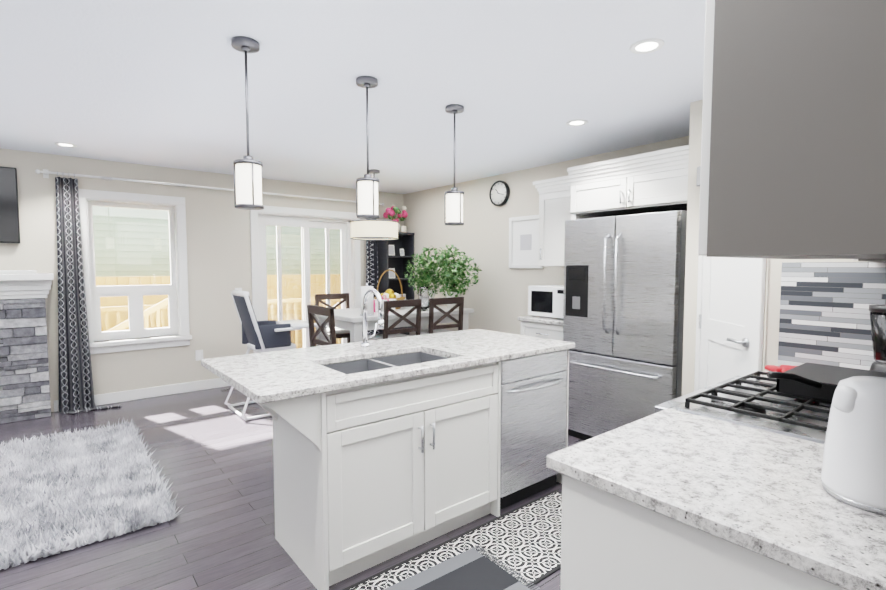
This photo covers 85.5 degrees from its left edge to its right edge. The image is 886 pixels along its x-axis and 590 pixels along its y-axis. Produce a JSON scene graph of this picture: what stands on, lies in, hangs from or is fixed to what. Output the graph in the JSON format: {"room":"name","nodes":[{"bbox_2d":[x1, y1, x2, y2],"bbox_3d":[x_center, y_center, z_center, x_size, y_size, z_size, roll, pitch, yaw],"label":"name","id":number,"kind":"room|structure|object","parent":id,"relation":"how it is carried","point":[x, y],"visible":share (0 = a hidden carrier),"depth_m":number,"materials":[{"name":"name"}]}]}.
{"room":"kitchen and dining room","nodes":[
{"label":"kitchen and dining room","id":0,"kind":"room"},
{"bbox_2d":[0,148,403,411],"bbox_3d":[-4.060,-0.093,4.439,9.200,2.460,0.200,-3,4,-39],"label":"wall","id":1,"kind":"structure","parent":0,"point":[218,233],"depth_m":5.29,"materials":[{"name":"beige paint"}]},
{"bbox_2d":[0,166,19,243],"bbox_3d":[-4.355,-0.788,3.984,1.240,0.680,0.067,-3,4,-39],"label":"tv","id":2,"kind":"object","parent":1,"relation":"attached to","point":[9,222],"visible":0.92,"depth_m":4.31,"materials":[{"name":"black plastic"}]},
{"bbox_2d":[78,189,191,353],"bbox_3d":[-3.236,-0.240,5.043,1.000,1.630,0.210,-3,4,-39],"label":"window","id":3,"kind":"structure","parent":1,"relation":"in","point":[183,337],"depth_m":5.08,"materials":[{"name":"white wood"}]},
{"bbox_2d":[54,378,230,411],"bbox_3d":[-2.987,1.036,5.241,1.970,0.110,0.016,-3,4,-39],"label":"baseboard","id":4,"kind":"structure","parent":1,"relation":"attached to","point":[127,395],"depth_m":5.13,"materials":[{"name":"white wood"}]},
{"bbox_2d":[195,350,202,360],"bbox_3d":[-2.752,0.680,5.414,0.080,0.120,0.008,-3,4,-39],"label":"outlet","id":5,"kind":"object","parent":1,"relation":"attached to","point":[198,355],"depth_m":5.41,"materials":[{"name":"white plastic"}]},
{"bbox_2d":[35,169,383,205],"bbox_3d":[-2.304,-1.204,5.592,3.740,0.080,0.125,-3,4,-39],"label":"curtain rod","id":6,"kind":"object","parent":1,"relation":"attached to","point":[45,172],"visible":0.96,"depth_m":5.02,"materials":[{"name":"white metal"}]},
{"bbox_2d":[55,172,120,413],"bbox_3d":[-3.436,-0.021,4.617,0.498,2.281,0.199,-3,4,-39],"label":"curtain","id":7,"kind":"object","parent":6,"relation":"hanging from","point":[76,392],"visible":1,"depth_m":4.59,"materials":[{"name":"fabric"}]},
{"bbox_2d":[366,219,378,334],"bbox_3d":[-1.034,-0.136,6.564,0.464,2.281,0.203,-3,4,-39],"label":"curtain","id":8,"kind":"object","parent":6,"relation":"hanging from","point":[371,265],"visible":0.27,"depth_m":6.65,"materials":[{"name":"fabric"}]},
{"bbox_2d":[258,214,350,347],"bbox_3d":[-1.799,-0.015,6.311,1.300,2.020,0.140,-3,4,-39],"label":"sliding door","id":9,"kind":"structure","parent":1,"relation":"in","point":[305,224],"depth_m":6.26,"materials":[{"name":"white"}]},
{"bbox_2d":[250,205,360,352],"bbox_3d":[-1.781,-0.041,6.287,1.470,2.135,0.218,-3,4,-39],"label":"door frame","id":10,"kind":"structure","parent":1,"relation":"attached to","point":[355,264],"depth_m":6.02,"materials":[{"name":"white wood"}]},
{"bbox_2d":[0,386,584,589],"bbox_3d":[-1.641,1.361,1.545,9.200,0.100,7.870,-3,4,-39],"label":"floor","id":11,"kind":"structure","parent":0,"point":[212,452],"depth_m":2.66,"materials":[{"name":"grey wood"}]},
{"bbox_2d":[0,273,53,423],"bbox_3d":[-4.330,0.500,3.938,1.805,1.335,0.289,-3,4,-39],"label":"fireplace","id":12,"kind":"object","parent":11,"relation":"on","point":[24,382],"visible":1,"depth_m":4.33,"materials":[{"name":"stone"}]},
{"bbox_2d":[0,270,36,273],"bbox_3d":[-3.895,-0.202,4.218,0.490,0.031,0.220,-3,4,-39],"label":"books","id":13,"kind":"object","parent":12,"relation":"on","point":[18,271],"visible":1,"depth_m":4.22,"materials":[{"name":"white"}]},
{"bbox_2d":[0,419,181,569],"bbox_3d":[-3.145,1.198,2.558,2.843,0.105,2.068,-3,4,-39],"label":"shag rug","id":14,"kind":"object","parent":11,"relation":"on","point":[60,492],"visible":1,"depth_m":2.86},
{"bbox_2d":[224,290,317,420],"bbox_3d":[-1.694,0.533,4.738,0.768,1.170,0.568,-3,4,-39],"label":"chair","id":15,"kind":"object","parent":11,"relation":"on","point":[265,336],"visible":0.83,"depth_m":4.56,"materials":[{"name":"white plastic"}]},
{"bbox_2d":[307,305,335,346],"bbox_3d":[-0.855,0.620,4.148,0.467,1.070,0.440,-3,4,-39],"label":"dining chair","id":16,"kind":"object","parent":11,"relation":"on","point":[312,310],"visible":0.25,"depth_m":3.97,"materials":[{"name":"brown wood"}]},
{"bbox_2d":[315,293,362,342],"bbox_3d":[-1.214,0.528,5.702,0.440,1.070,0.467,-3,4,-39],"label":"dining chair","id":17,"kind":"object","parent":11,"relation":"on","point":[342,333],"visible":0.15,"depth_m":5.76,"materials":[{"name":"brown wood"}]},
{"bbox_2d":[315,305,473,345],"bbox_3d":[-0.544,0.624,5.351,1.550,0.920,0.950,-3,4,-39],"label":"dining table","id":18,"kind":"object","parent":11,"relation":"on","point":[351,319],"visible":0.21,"depth_m":4.92,"materials":[{"name":"grey wood"}]},
{"bbox_2d":[360,283,373,315],"bbox_3d":[-0.748,0.039,4.717,0.140,0.320,0.140,-3,4,-39],"label":"paper towel","id":19,"kind":"object","parent":18,"relation":"on","point":[364,289],"visible":0.79,"depth_m":4.67,"materials":[{"name":"white paper"}]},
{"bbox_2d":[373,295,395,311],"bbox_3d":[-0.648,0.087,5.137,0.164,0.177,0.264,2,4,36],"label":"gift box","id":20,"kind":"object","parent":18,"relation":"on","point":[375,305],"visible":0.33,"depth_m":5.04,"materials":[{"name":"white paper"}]},
{"bbox_2d":[374,269,404,308],"bbox_3d":[-0.607,-0.069,5.458,0.360,0.447,0.360,-3,4,-39],"label":"fruit basket","id":21,"kind":"object","parent":18,"relation":"on","point":[389,293],"visible":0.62,"depth_m":5.41,"materials":[{"name":"brown wicker"}]},
{"bbox_2d":[418,287,428,310],"bbox_3d":[-0.208,0.041,5.196,0.120,0.260,0.120,-3,4,-39],"label":"glass vase","id":22,"kind":"object","parent":18,"relation":"on","point":[423,293],"visible":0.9,"depth_m":5.14,"materials":[{"name":"white"}]},
{"bbox_2d":[404,245,481,308],"bbox_3d":[-0.032,-0.229,5.660,0.432,0.743,1.222,-3,4,-39],"label":"plants","id":23,"kind":"object","parent":18,"relation":"on","point":[451,280],"visible":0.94,"depth_m":5.53,"materials":[{"name":"green plant"}]},
{"bbox_2d":[368,299,421,340],"bbox_3d":[-0.534,0.573,4.931,0.456,1.070,0.482,-3,4,-39],"label":"dining chair","id":24,"kind":"object","parent":11,"relation":"on","point":[388,332],"visible":0.38,"depth_m":4.76,"materials":[{"name":"brown wood"}]},
{"bbox_2d":[377,232,414,334],"bbox_3d":[-0.651,0.054,6.835,0.465,1.880,0.373,-3,4,-39],"label":"hutch","id":25,"kind":"object","parent":11,"relation":"on","point":[397,261],"visible":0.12,"depth_m":6.92,"materials":[{"name":"black paint"}]},
{"bbox_2d":[383,205,407,231],"bbox_3d":[-0.664,-1.080,6.754,0.371,0.393,0.233,-3,4,-39],"label":"flower arrangement","id":26,"kind":"object","parent":25,"relation":"on","point":[392,211],"visible":0.81,"depth_m":6.73,"materials":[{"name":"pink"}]},
{"bbox_2d":[389,245,405,299],"bbox_3d":[-0.660,-0.304,6.820,0.310,0.810,0.034,-3,4,-39],"label":"frame","id":27,"kind":"object","parent":25,"relation":"in","point":[391,253],"visible":0.58,"depth_m":6.76,"materials":[{"name":"white"}]},
{"bbox_2d":[220,345,574,589],"bbox_3d":[-0.117,0.801,2.659,1.910,0.885,0.614,-3,4,-39],"label":"kitchen island","id":28,"kind":"object","parent":11,"relation":"on","point":[385,449],"depth_m":2.25,"materials":[{"name":"white painted wood"},{"name":"granite"},{"name":"stainless steel"}]},
{"bbox_2d":[221,333,574,404],"bbox_3d":[-0.087,0.343,2.603,1.960,0.034,0.514,-3,4,-39],"label":"island countertop","id":29,"kind":"structure","parent":28,"relation":"on","point":[260,383],"depth_m":2.24,"materials":[{"name":"white stone"}]},
{"bbox_2d":[361,288,383,350],"bbox_3d":[-0.374,0.141,2.703,0.107,0.357,0.213,-3,4,-39],"label":"faucet","id":30,"kind":"object","parent":29,"relation":"on","point":[365,345],"visible":1,"depth_m":2.73,"materials":[{"name":"silver metal"}]},
{"bbox_2d":[317,349,448,372],"bbox_3d":[-0.283,0.459,2.526,0.718,0.213,0.408,-3,4,-39],"label":"sink","id":31,"kind":"object","parent":29,"relation":"in","point":[379,360],"depth_m":2.70,"materials":[{"name":"silver metal"}]},
{"bbox_2d":[500,350,566,509],"bbox_3d":[0.398,0.781,3.036,0.586,0.881,0.599,-3,4,-39],"label":"dishwasher","id":32,"kind":"object","parent":28,"relation":"in","point":[533,409],"visible":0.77,"depth_m":2.82,"materials":[{"name":"silver metal"}]},
{"bbox_2d":[409,297,463,335],"bbox_3d":[-0.085,0.552,5.296,0.456,1.070,0.482,-3,4,-39],"label":"dining chair","id":33,"kind":"object","parent":11,"relation":"on","point":[434,327],"visible":0.31,"depth_m":5.12,"materials":[{"name":"brown wood"}]},
{"bbox_2d":[343,490,561,589],"bbox_3d":[0.267,1.260,2.317,1.530,0.008,0.498,-3,4,-39],"label":"runner rug","id":34,"kind":"object","parent":11,"relation":"on","point":[524,540],"visible":0.54,"depth_m":2.39,"materials":[{"name":"fabric"}]},
{"bbox_2d":[383,545,539,589],"bbox_3d":[-0.006,1.270,2.002,0.778,0.008,0.428,-3,4,-39],"label":"mat","id":35,"kind":"object","parent":34,"relation":"on","point":[472,569],"visible":0.98,"depth_m":2.14,"materials":[{"name":"grey fabric"}]},
{"bbox_2d":[517,315,562,340],"bbox_3d":[1.132,0.670,4.571,0.633,0.920,0.597,-3,4,-39],"label":"base cabinet","id":36,"kind":"object","parent":11,"relation":"on","point":[543,327],"visible":0.12,"depth_m":4.39,"materials":[{"name":"white"}]},
{"bbox_2d":[528,285,563,318],"bbox_3d":[1.111,0.060,4.586,0.402,0.294,0.430,-3,4,-39],"label":"microwave","id":37,"kind":"object","parent":36,"relation":"on","point":[545,300],"visible":0.5,"depth_m":4.46,"materials":[{"name":"white plastic"}]},
{"bbox_2d":[563,210,686,439],"bbox_3d":[1.555,0.283,3.831,0.851,1.780,0.910,-3,4,-39],"label":"fridge","id":38,"kind":"object","parent":11,"relation":"on","point":[623,306],"visible":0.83,"depth_m":3.53,"materials":[{"name":"silver metal"}]},
{"bbox_2d":[561,477,837,589],"bbox_3d":[0.742,0.888,1.192,0.610,0.885,0.638,-3,4,-39],"label":"base cabinet","id":39,"kind":"object","parent":11,"relation":"on","point":[607,543],"depth_m":1.06,"materials":[{"name":"white painted wood"}]},
{"bbox_2d":[546,409,885,589],"bbox_3d":[0.722,0.429,1.170,0.645,0.034,0.666,-3,4,-39],"label":"countertop","id":40,"kind":"structure","parent":39,"relation":"on","point":[761,493],"depth_m":1.04,"materials":[{"name":"white stone"}]},
{"bbox_2d":[765,365,796,371],"bbox_3d":[1.546,0.343,2.113,0.288,0.026,0.248,-3,4,-39],"label":"oven mitt","id":41,"kind":"object","parent":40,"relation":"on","point":[781,368],"visible":0.31,"depth_m":2.18,"materials":[{"name":"red fabric"}]},
{"bbox_2d":[821,376,885,515],"bbox_3d":[0.917,0.295,1.004,0.227,0.250,0.178,-3,4,-39],"label":"kettle","id":42,"kind":"object","parent":40,"relation":"on","point":[853,473],"visible":1,"depth_m":0.96,"materials":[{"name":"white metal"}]},
{"bbox_2d":[869,299,885,371],"bbox_3d":[1.786,0.192,1.897,0.205,0.350,0.156,-3,4,-39],"label":"blender jar","id":43,"kind":"object","parent":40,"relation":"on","point":[878,320],"visible":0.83,"depth_m":1.87,"materials":[{"name":"black plastic"}]},
{"bbox_2d":[654,371,831,443],"bbox_3d":[1.238,0.807,1.673,0.746,0.990,0.744,-3,4,-39],"label":"range","id":44,"kind":"object","parent":11,"relation":"on","point":[753,400],"visible":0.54,"depth_m":1.58,"materials":[{"name":"silver metal"}]},
{"bbox_2d":[767,362,885,401],"bbox_3d":[1.324,0.294,1.656,0.550,0.106,0.250,-3,4,-39],"label":"pan","id":45,"kind":"object","parent":44,"relation":"on","point":[814,381],"visible":0.75,"depth_m":1.66,"materials":[{"name":"cast iron"},{"name":"red silicone"}]},
{"bbox_2d":[0,0,705,193],"bbox_3d":[-1.641,-1.205,1.392,9.200,0.120,7.870,-3,4,-39],"label":"ceiling","id":46,"kind":"structure","parent":0,"point":[160,83],"depth_m":2.78,"materials":[{"name":"white paint"}]},
{"bbox_2d":[55,142,76,146],"bbox_3d":[-3.284,-1.307,4.173,0.156,0.006,0.156,-3,4,-39],"label":"recessed light","id":47,"kind":"object","parent":46,"relation":"in","point":[64,144],"visible":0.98,"depth_m":4.16,"materials":[{"name":"white plastic"}]},
{"bbox_2d":[231,36,263,209],"bbox_3d":[-0.935,-0.808,2.293,0.132,0.779,0.134,-3,4,-39],"label":"pendant light","id":48,"kind":"object","parent":46,"relation":"hanging from","point":[247,184],"visible":1,"depth_m":2.26,"materials":[{"name":"white glass"}]},
{"bbox_2d":[356,76,379,218],"bbox_3d":[-0.432,-0.835,2.752,0.132,0.779,0.134,-3,4,-39],"label":"pendant light","id":49,"kind":"object","parent":46,"relation":"hanging from","point":[367,203],"visible":1,"depth_m":2.72,"materials":[{"name":"white glass"}]},
{"bbox_2d":[350,169,397,239],"bbox_3d":[-0.764,-1.000,5.327,0.530,0.756,0.530,-3,4,-39],"label":"drum chandelier","id":50,"kind":"object","parent":46,"relation":"hanging from","point":[374,229],"visible":0.98,"depth_m":5.13,"materials":[{"name":"white fabric"}]},
{"bbox_2d":[444,104,463,225],"bbox_3d":[0.078,-0.863,3.217,0.132,0.779,0.134,-3,4,-39],"label":"pendant light","id":51,"kind":"object","parent":46,"relation":"hanging from","point":[453,206],"visible":1,"depth_m":3.19,"materials":[{"name":"white glass"}]},
{"bbox_2d":[566,119,587,125],"bbox_3d":[0.987,-1.269,3.534,0.156,0.006,0.156,-3,4,-39],"label":"recessed light","id":52,"kind":"object","parent":46,"relation":"in","point":[578,122],"visible":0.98,"depth_m":3.52,"materials":[{"name":"white plastic"}]},
{"bbox_2d":[629,38,663,53],"bbox_3d":[0.981,-1.196,2.308,0.156,0.006,0.156,-3,4,-39],"label":"recessed light","id":53,"kind":"object","parent":46,"relation":"in","point":[645,46],"visible":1,"depth_m":2.30,"materials":[{"name":"white"}]},
{"bbox_2d":[403,136,688,334],"bbox_3d":[1.914,-0.081,4.225,0.200,2.460,7.670,-3,4,-39],"label":"wall","id":54,"kind":"structure","parent":0,"point":[496,297],"depth_m":5.69,"materials":[{"name":"beige paint"}]},
{"bbox_2d":[489,180,509,205],"bbox_3d":[0.648,-1.170,5.524,0.045,0.292,0.292,-3,4,-39],"label":"clock","id":55,"kind":"object","parent":54,"relation":"attached to","point":[499,193],"visible":0.98,"depth_m":5.50,"materials":[{"name":"black plastic"}]},
{"bbox_2d":[509,215,543,267],"bbox_3d":[0.906,-0.578,5.253,0.030,0.570,0.480,-3,4,-39],"label":"picture frame","id":56,"kind":"object","parent":54,"relation":"attached to","point":[523,241],"visible":0.73,"depth_m":5.27,"materials":[{"name":"white wood"}]},
{"bbox_2d":[533,175,570,266],"bbox_3d":[1.217,-0.683,4.566,0.405,0.821,0.608,-3,4,-39],"label":"upper cabinet","id":57,"kind":"object","parent":54,"relation":"attached to","point":[554,204],"visible":0.52,"depth_m":4.53,"materials":[{"name":"white wood"}]},
{"bbox_2d":[567,145,688,219],"bbox_3d":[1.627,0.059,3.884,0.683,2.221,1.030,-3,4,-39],"label":"upper cabinet","id":58,"kind":"object","parent":54,"relation":"attached to","point":[653,182],"visible":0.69,"depth_m":3.63,"materials":[{"name":"white wood"}]},
{"bbox_2d":[682,100,866,395],"bbox_3d":[2.146,0.007,2.747,1.307,2.460,1.360,-3,4,-39],"label":"wall","id":59,"kind":"structure","parent":0,"point":[772,310],"depth_m":3.11,"materials":[{"name":"beige paint"}]},
{"bbox_2d":[694,166,765,390],"bbox_3d":[1.597,0.193,2.760,0.075,2.088,0.716,0,3,5],"label":"pantry door","id":60,"kind":"structure","parent":59,"relation":"in","point":[730,315],"depth_m":2.73,"materials":[{"name":"white painted wood"},{"name":"stainless steel"}]},
{"bbox_2d":[778,262,885,369],"bbox_3d":[1.852,0.104,2.078,0.010,0.495,0.665,-3,4,-39],"label":"tile backsplash","id":61,"kind":"structure","parent":59,"relation":"attached to","point":[824,314],"depth_m":2.18,"materials":[{"name":"tile"}]},
{"bbox_3d":[1.941,0.074,1.629,3.040,2.460,0.120,-3,4,-39],"label":"wall","id":62,"kind":"structure","parent":0,"visible":0},
{"bbox_2d":[698,0,885,261],"bbox_3d":[0.855,-0.521,1.011,0.580,0.880,0.342,-3,4,-39],"label":"upper cabinet","id":63,"kind":"object","parent":62,"relation":"attached to","point":[793,153],"visible":1,"depth_m":0.84,"materials":[{"name":"grey wood"}]},
{"label":"outside","id":64,"kind":"structure","parent":0,"visible":0},
{"bbox_3d":[-4.332,1.441,8.201,24.000,0.150,5.830,-3,4,-39],"label":"ground","id":65,"kind":"structure","parent":64,"visible":0},
{"bbox_2d":[92,206,340,276],"bbox_3d":[-4.767,-2.359,8.512,20.000,8.500,0.450,-3,4,-39],"label":"neighbouring house","id":66,"kind":"structure","parent":65,"relation":"on","point":[161,233],"depth_m":8.19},
{"bbox_2d":[96,274,341,348],"bbox_3d":[-4.004,0.541,7.744,20.000,1.700,0.070,-3,4,-39],"label":"fence","id":67,"kind":"object","parent":65,"relation":"on","point":[163,279],"depth_m":8.46,"materials":[{"name":"brown wood"}]},
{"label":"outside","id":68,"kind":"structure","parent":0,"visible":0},
{"bbox_2d":[100,298,340,348],"bbox_3d":[-2.729,0.612,6.811,4.400,1.330,1.730,-3,4,-39],"label":"deck","id":69,"kind":"object","parent":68,"point":[154,308],"depth_m":6.49,"materials":[{"name":"brown wood"}]}
]}

